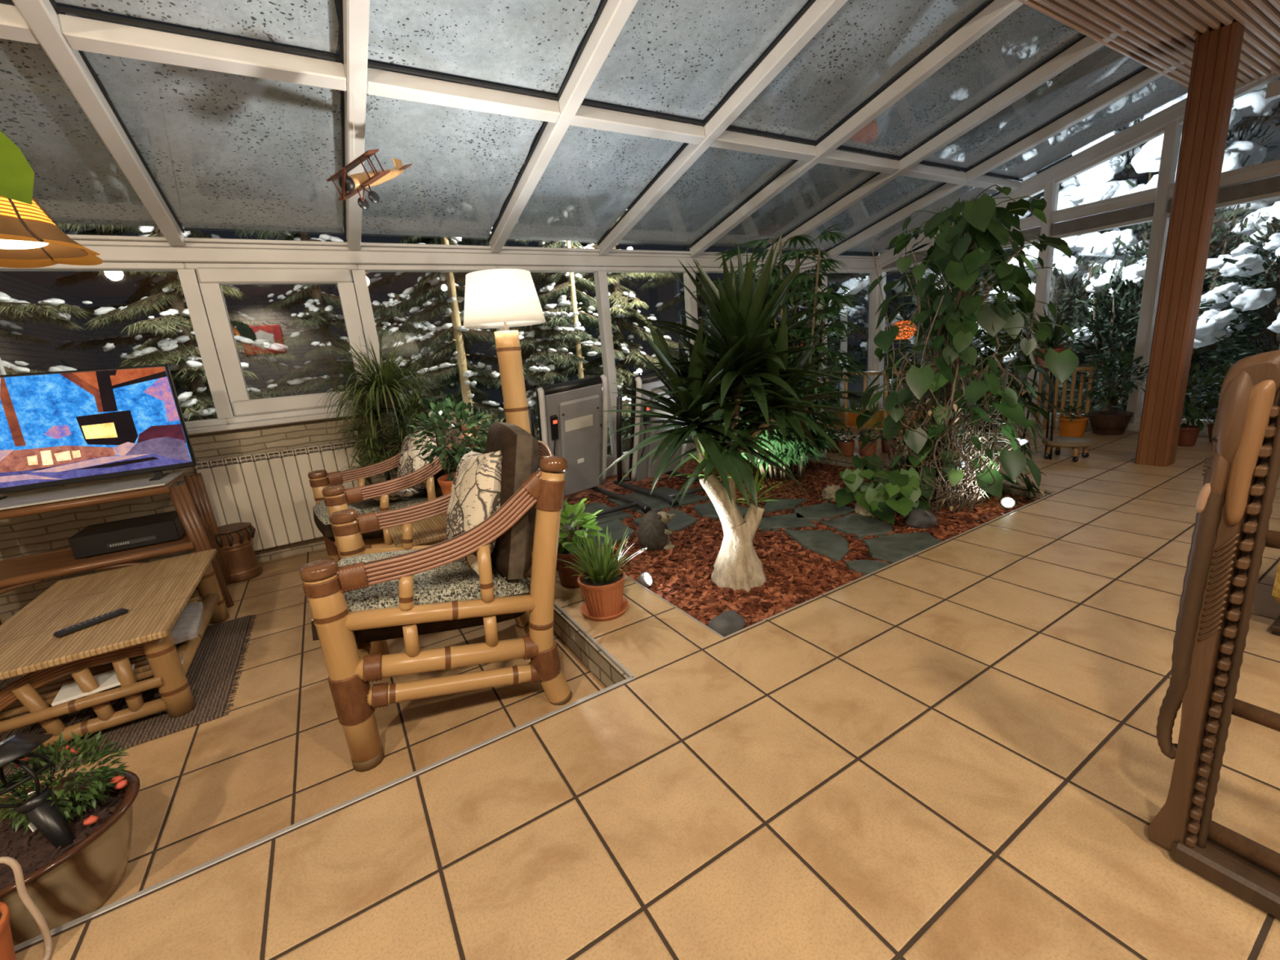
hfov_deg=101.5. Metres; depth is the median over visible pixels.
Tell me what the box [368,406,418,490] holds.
plant stand
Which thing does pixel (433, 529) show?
side table
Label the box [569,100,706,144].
trim
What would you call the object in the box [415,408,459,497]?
cushion
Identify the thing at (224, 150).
glass roof
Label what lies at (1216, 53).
column
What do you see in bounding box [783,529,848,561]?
slab
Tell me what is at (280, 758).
floor
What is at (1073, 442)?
caddy
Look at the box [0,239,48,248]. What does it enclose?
diffuser
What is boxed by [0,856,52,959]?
rope
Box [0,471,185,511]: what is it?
shelf
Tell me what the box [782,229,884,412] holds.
spruce tree
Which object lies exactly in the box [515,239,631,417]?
spruce tree
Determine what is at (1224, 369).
potted plant
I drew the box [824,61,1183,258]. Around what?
trim
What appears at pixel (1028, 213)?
evergreen shrub
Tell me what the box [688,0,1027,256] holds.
trim
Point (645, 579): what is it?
spotlight
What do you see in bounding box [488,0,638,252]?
trim
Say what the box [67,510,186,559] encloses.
receiver
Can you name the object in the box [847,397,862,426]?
square planter
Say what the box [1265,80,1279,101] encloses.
wall
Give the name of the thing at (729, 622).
rock
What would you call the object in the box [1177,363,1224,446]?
potted plant
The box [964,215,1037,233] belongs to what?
window
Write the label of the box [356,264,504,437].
window
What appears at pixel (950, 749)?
floor
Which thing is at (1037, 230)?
window
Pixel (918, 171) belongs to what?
trim
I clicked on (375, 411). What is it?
shelf
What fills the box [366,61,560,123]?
trim
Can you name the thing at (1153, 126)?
trim
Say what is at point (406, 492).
cushion
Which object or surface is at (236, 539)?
drum
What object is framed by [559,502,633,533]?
slab
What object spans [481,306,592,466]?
spruce tree
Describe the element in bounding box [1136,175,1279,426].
window
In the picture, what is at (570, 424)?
treadmill
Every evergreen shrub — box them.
[850,268,969,407]
[925,172,1089,403]
[971,231,1141,413]
[1035,77,1279,396]
[1080,149,1279,418]
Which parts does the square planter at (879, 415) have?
pot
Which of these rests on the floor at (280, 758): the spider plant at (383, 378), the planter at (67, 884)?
the planter at (67, 884)
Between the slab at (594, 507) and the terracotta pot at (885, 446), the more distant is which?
the terracotta pot at (885, 446)
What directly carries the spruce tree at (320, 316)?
on the ground
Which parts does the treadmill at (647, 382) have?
rail, power cord, rail, panel, rail, rail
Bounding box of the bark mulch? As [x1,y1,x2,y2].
[564,453,1040,628]
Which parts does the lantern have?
solar panel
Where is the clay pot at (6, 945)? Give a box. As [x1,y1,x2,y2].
[0,901,16,959]
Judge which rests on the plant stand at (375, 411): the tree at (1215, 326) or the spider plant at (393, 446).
the spider plant at (393, 446)
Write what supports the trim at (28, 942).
attached to the floor at (950, 749)
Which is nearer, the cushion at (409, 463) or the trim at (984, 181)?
the cushion at (409, 463)
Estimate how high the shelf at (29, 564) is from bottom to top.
0.018 m
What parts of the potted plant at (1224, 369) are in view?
pot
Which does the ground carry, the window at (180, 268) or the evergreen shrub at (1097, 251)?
the evergreen shrub at (1097, 251)
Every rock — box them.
[708,609,745,636]
[905,508,937,528]
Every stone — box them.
[821,484,842,503]
[854,502,875,516]
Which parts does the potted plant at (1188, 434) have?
pot, stem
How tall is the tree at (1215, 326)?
2.616 m
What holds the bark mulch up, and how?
on the floor at (950, 749)
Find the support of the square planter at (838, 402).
on the floor at (950, 749)
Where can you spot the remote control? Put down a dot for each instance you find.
(77, 627)
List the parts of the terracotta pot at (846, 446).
pot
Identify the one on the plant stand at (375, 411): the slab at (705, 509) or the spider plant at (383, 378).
the spider plant at (383, 378)
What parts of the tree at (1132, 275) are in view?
stem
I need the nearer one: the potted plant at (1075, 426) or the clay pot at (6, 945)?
the clay pot at (6, 945)
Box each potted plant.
[407,397,494,495]
[410,391,475,432]
[473,413,506,452]
[556,497,604,588]
[560,522,642,621]
[1015,300,1106,459]
[1058,402,1091,437]
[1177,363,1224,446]
[1192,362,1233,443]
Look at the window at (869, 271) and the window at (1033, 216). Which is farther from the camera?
the window at (869, 271)
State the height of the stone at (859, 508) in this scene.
0.120 m
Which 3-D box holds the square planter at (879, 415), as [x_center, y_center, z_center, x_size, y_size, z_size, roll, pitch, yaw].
[2.679,-0.771,5.990,0.191,0.381,0.241,-15,17,-35]
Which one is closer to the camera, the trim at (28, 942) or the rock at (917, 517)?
the trim at (28, 942)
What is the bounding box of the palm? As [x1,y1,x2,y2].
[686,222,872,484]
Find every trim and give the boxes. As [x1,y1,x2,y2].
[0,0,39,44]
[13,675,635,951]
[338,0,369,249]
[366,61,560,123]
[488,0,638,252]
[525,577,635,677]
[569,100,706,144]
[597,0,848,254]
[625,574,724,638]
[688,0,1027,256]
[710,126,817,161]
[724,491,1057,637]
[763,26,1126,257]
[817,146,901,173]
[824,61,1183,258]
[868,120,1279,423]
[876,71,1279,268]
[879,163,1279,254]
[899,161,968,184]
[960,413,1208,435]
[965,173,1022,192]
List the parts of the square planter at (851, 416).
pot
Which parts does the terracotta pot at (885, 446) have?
pot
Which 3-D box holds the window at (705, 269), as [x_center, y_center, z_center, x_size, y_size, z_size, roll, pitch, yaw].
[0.984,-1.365,5.707,0.980,1.785,0.090,-13,16,-29]
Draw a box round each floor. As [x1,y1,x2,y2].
[0,542,605,910]
[14,422,1279,959]
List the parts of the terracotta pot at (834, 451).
pot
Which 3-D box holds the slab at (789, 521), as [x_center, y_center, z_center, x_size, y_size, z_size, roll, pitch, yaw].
[0.901,0.277,3.329,0.336,0.030,0.262,-6,14,-6]
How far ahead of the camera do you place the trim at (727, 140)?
3.51 m
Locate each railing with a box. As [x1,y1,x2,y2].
[810,369,991,439]
[1034,366,1095,431]
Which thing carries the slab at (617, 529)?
on the bark mulch
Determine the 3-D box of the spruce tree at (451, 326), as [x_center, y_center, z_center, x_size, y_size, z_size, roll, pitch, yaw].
[-1.947,-1.371,5.565,0.950,3.451,1.489,9,19,44]
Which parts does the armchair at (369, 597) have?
leg, leg, cross rail, rail, armrest, armrest, rail, rail, rail, leg, cross rail, rail, leg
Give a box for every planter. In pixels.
[0,729,140,946]
[831,399,851,425]
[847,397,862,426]
[862,400,883,428]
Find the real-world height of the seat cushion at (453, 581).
0.240 m
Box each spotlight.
[637,571,653,588]
[1000,497,1015,511]
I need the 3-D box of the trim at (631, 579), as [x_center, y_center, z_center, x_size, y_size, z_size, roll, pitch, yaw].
[-0.469,0.360,3.267,0.008,0.012,3.050,-13,16,-29]
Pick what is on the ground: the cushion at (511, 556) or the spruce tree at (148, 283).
the spruce tree at (148, 283)
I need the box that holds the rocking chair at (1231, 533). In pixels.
[1147,349,1279,919]
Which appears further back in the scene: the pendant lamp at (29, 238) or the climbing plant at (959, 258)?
the climbing plant at (959, 258)
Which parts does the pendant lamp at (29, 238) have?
lamp shade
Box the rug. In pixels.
[0,614,256,782]
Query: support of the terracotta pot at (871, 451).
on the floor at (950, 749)
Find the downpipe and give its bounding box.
[840,275,869,407]
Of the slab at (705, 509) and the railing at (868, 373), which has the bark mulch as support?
the slab at (705, 509)
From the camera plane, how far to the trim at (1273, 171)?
4.59 m
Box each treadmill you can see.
[528,374,650,529]
[613,370,724,506]
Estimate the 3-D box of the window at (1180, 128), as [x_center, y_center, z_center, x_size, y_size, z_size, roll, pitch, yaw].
[4.630,-2.714,3.978,0.090,0.708,0.850,-13,16,-29]
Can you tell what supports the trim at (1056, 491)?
attached to the floor at (950, 749)
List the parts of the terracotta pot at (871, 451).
pot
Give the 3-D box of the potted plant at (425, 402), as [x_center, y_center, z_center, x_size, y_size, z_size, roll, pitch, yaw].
[-1.301,-0.065,3.635,0.405,1.085,0.399,1,15,21]
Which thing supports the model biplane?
hanging from the trim at (354, 15)
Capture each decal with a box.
[279,320,298,329]
[1243,331,1268,340]
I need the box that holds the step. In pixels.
[524,577,628,688]
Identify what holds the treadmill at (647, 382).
on the slab at (655, 503)
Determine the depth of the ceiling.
3.02 m
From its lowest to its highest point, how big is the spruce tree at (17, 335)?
4.938 m
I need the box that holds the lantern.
[0,733,75,848]
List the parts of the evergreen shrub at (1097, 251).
stem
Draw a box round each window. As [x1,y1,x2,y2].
[0,262,227,428]
[184,262,376,423]
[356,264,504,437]
[495,265,617,470]
[601,266,697,457]
[691,266,762,439]
[785,267,824,413]
[824,268,875,415]
[876,250,927,411]
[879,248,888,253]
[962,226,1040,413]
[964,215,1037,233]
[1033,202,1154,420]
[1052,183,1156,214]
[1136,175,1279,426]
[1169,124,1279,188]
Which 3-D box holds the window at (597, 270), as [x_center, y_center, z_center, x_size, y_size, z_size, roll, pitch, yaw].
[-0.709,-0.985,4.737,0.975,1.785,0.090,-13,16,-29]
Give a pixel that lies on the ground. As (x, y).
(851, 387)
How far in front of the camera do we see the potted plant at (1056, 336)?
3.98 m
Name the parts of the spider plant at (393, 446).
pot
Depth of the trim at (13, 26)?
1.80 m
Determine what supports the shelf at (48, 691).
attached to the coffee table at (155, 593)
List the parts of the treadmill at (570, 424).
rail, power cord, panel, rail, rail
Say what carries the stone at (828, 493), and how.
on the bark mulch
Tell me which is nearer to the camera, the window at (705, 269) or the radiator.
the radiator
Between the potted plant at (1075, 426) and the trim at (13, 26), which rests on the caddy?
the potted plant at (1075, 426)
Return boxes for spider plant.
[298,323,456,437]
[334,381,435,478]
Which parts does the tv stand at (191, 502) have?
rail, glass, rail, rail, leg, leg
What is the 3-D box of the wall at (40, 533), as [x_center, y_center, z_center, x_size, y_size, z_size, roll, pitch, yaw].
[-3.369,0.232,3.355,3.400,0.999,0.300,-13,16,-29]
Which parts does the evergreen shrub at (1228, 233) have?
stem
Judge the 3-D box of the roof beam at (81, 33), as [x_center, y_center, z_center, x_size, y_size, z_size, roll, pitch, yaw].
[-1.687,-1.703,2.095,0.897,0.100,0.102,-13,16,-29]
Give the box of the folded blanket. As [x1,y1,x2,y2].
[102,601,203,665]
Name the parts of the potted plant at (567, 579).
stem, pot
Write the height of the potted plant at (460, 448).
0.624 m
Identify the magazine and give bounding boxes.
[51,663,134,706]
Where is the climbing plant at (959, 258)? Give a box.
[835,184,1079,524]
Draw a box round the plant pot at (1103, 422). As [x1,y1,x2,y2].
[1088,410,1133,435]
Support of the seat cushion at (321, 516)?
on the armchair at (330, 497)
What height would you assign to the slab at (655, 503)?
0.030 m
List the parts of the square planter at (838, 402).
pot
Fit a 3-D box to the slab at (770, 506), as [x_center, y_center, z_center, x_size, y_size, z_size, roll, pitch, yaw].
[1.019,0.185,3.663,0.285,0.030,0.290,0,14,18]
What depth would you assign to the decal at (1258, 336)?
4.14 m
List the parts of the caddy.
leg, seat, leg, leg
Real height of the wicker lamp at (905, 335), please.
1.239 m
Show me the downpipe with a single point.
(843, 347)
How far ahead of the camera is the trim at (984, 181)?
4.96 m
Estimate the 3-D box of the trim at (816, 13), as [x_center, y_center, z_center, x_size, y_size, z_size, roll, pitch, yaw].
[0.389,-2.166,3.356,0.100,0.800,2.938,-13,16,-29]
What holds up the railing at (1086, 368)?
on the floor at (950, 749)
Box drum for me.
[214,522,262,583]
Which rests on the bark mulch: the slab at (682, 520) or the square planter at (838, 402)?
the slab at (682, 520)
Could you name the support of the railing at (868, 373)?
on the floor at (950, 749)
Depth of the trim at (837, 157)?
4.01 m
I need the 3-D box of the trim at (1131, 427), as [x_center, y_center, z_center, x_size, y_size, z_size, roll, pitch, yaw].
[4.355,-0.576,5.256,0.200,0.070,4.400,-13,16,-29]
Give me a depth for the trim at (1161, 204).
4.66 m
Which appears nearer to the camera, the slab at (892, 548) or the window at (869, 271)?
the slab at (892, 548)
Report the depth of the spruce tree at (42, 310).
4.22 m
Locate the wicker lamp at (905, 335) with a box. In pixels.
[892,226,916,339]
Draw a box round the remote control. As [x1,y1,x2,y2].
[53,608,128,637]
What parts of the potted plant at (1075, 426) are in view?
pot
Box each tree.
[0,273,93,374]
[0,314,60,350]
[35,96,308,418]
[55,222,297,422]
[233,211,414,421]
[339,293,488,453]
[368,236,554,468]
[386,227,537,446]
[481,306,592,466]
[506,162,659,435]
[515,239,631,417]
[564,208,691,455]
[595,232,881,591]
[638,209,745,427]
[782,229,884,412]
[1058,259,1146,414]
[1079,350,1148,435]
[1188,200,1279,412]
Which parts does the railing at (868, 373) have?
rail, rail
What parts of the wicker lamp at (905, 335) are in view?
lamp shade, cord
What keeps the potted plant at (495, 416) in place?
on the floor at (950, 749)
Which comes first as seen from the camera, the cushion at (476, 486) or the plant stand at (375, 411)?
the cushion at (476, 486)
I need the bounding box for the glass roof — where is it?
[0,0,1188,251]
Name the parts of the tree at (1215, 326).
stem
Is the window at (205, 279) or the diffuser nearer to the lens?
the diffuser
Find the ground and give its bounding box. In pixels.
[395,360,1228,490]
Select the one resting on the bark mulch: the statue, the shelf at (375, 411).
the statue
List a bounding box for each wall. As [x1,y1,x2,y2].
[0,408,397,620]
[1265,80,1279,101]
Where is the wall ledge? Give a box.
[807,454,1054,498]
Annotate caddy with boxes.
[1041,436,1094,462]
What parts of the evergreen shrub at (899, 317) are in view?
stem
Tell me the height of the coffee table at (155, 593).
0.373 m
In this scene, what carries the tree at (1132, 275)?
on the ground
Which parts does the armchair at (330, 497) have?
leg, leg, armrest, rail, armrest, rail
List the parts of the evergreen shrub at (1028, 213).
stem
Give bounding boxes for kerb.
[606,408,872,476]
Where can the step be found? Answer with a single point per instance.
(597, 663)
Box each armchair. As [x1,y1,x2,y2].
[299,422,572,772]
[307,408,478,562]
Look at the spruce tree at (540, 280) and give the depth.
9.17 m
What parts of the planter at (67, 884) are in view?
flower, pot, stem, flower, flower, flower, flower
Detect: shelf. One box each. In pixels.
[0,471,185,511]
[0,524,204,579]
[0,595,200,719]
[368,406,404,413]
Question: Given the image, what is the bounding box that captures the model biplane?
[326,93,412,209]
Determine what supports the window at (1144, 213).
in the wall at (1273, 91)
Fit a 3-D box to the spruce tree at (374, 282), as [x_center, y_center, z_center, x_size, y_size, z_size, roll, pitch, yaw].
[-2.629,-2.524,8.019,3.146,5.059,2.596,-8,14,-14]
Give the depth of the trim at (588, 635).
2.04 m
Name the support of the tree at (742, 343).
on the bark mulch
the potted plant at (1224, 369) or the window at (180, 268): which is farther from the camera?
the potted plant at (1224, 369)
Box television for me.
[0,364,196,499]
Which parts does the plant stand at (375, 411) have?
leg, leg, leg, leg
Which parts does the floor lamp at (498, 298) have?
lamp shade, stem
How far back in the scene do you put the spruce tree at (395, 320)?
6.16 m
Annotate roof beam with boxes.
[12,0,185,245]
[53,5,346,91]
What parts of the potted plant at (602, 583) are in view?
pot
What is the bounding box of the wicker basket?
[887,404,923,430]
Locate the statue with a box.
[637,510,675,551]
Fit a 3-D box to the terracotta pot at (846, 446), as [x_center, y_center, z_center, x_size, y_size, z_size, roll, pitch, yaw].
[1.896,-0.356,4.815,0.173,0.259,0.193,-13,16,-29]
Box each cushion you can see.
[311,548,529,643]
[312,490,427,542]
[363,484,418,501]
[397,429,436,490]
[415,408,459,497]
[445,449,502,575]
[485,422,538,579]
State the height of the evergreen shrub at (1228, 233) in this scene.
3.156 m
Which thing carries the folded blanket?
on the coffee table at (155, 593)
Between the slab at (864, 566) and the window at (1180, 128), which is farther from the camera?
the window at (1180, 128)
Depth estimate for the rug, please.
2.15 m
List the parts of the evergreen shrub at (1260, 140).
stem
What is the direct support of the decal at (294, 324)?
attached to the window at (205, 279)
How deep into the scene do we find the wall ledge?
3.58 m
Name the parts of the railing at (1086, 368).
rail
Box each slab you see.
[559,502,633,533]
[570,519,635,548]
[607,486,708,515]
[633,509,697,532]
[693,501,747,519]
[757,512,815,531]
[763,498,806,514]
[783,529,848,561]
[793,502,855,522]
[820,512,893,539]
[844,560,889,576]
[862,532,942,563]
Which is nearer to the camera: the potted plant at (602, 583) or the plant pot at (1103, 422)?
the potted plant at (602, 583)
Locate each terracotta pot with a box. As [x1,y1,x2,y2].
[826,427,841,453]
[837,426,857,456]
[857,427,878,456]
[879,429,898,453]
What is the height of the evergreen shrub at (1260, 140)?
4.528 m
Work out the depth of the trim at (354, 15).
2.37 m
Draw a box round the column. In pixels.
[1134,21,1244,466]
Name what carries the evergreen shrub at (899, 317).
on the ground
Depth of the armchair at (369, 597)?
1.75 m
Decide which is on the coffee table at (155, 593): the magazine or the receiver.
the magazine
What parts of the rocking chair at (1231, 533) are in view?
panel, rail, rail, rail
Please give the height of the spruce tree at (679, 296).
4.042 m
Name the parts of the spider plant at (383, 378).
pot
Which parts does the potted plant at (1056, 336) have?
pot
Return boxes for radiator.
[194,440,360,551]
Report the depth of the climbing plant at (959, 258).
3.05 m
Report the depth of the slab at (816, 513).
3.44 m
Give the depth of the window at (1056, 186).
4.81 m
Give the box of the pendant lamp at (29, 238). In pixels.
[0,195,102,267]
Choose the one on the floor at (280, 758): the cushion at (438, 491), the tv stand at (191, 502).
the tv stand at (191, 502)
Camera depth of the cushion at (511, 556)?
1.83 m
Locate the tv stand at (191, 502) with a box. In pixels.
[0,470,234,625]
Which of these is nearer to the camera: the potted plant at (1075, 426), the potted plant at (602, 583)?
the potted plant at (602, 583)
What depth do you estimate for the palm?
4.00 m
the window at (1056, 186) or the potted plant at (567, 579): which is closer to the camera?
the potted plant at (567, 579)
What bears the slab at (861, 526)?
on the bark mulch
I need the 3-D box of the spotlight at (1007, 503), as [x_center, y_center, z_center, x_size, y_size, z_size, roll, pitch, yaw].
[2.267,0.173,3.222,0.076,0.138,0.077,-13,16,-29]
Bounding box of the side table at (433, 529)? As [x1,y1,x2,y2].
[387,514,447,546]
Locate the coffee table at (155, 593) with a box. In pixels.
[0,548,229,769]
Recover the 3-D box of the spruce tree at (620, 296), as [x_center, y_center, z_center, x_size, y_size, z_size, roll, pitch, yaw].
[-0.138,-1.817,6.762,1.974,3.450,1.735,-16,18,-39]
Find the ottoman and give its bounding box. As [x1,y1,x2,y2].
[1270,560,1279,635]
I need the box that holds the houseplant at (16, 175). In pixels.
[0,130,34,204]
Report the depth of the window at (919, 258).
6.70 m
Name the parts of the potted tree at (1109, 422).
stem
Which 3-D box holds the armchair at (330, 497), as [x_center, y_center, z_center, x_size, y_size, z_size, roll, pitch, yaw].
[-1.452,0.117,3.140,0.873,1.011,0.746,-15,17,-35]
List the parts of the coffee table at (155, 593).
rail, rail, rail, leg, rail, rail, leg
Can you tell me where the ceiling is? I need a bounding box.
[1017,0,1279,88]
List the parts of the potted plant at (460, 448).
pot, stem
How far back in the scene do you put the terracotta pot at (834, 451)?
4.96 m
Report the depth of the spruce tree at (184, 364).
4.69 m
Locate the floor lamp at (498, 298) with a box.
[463,268,556,577]
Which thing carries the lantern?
in the planter at (67, 884)

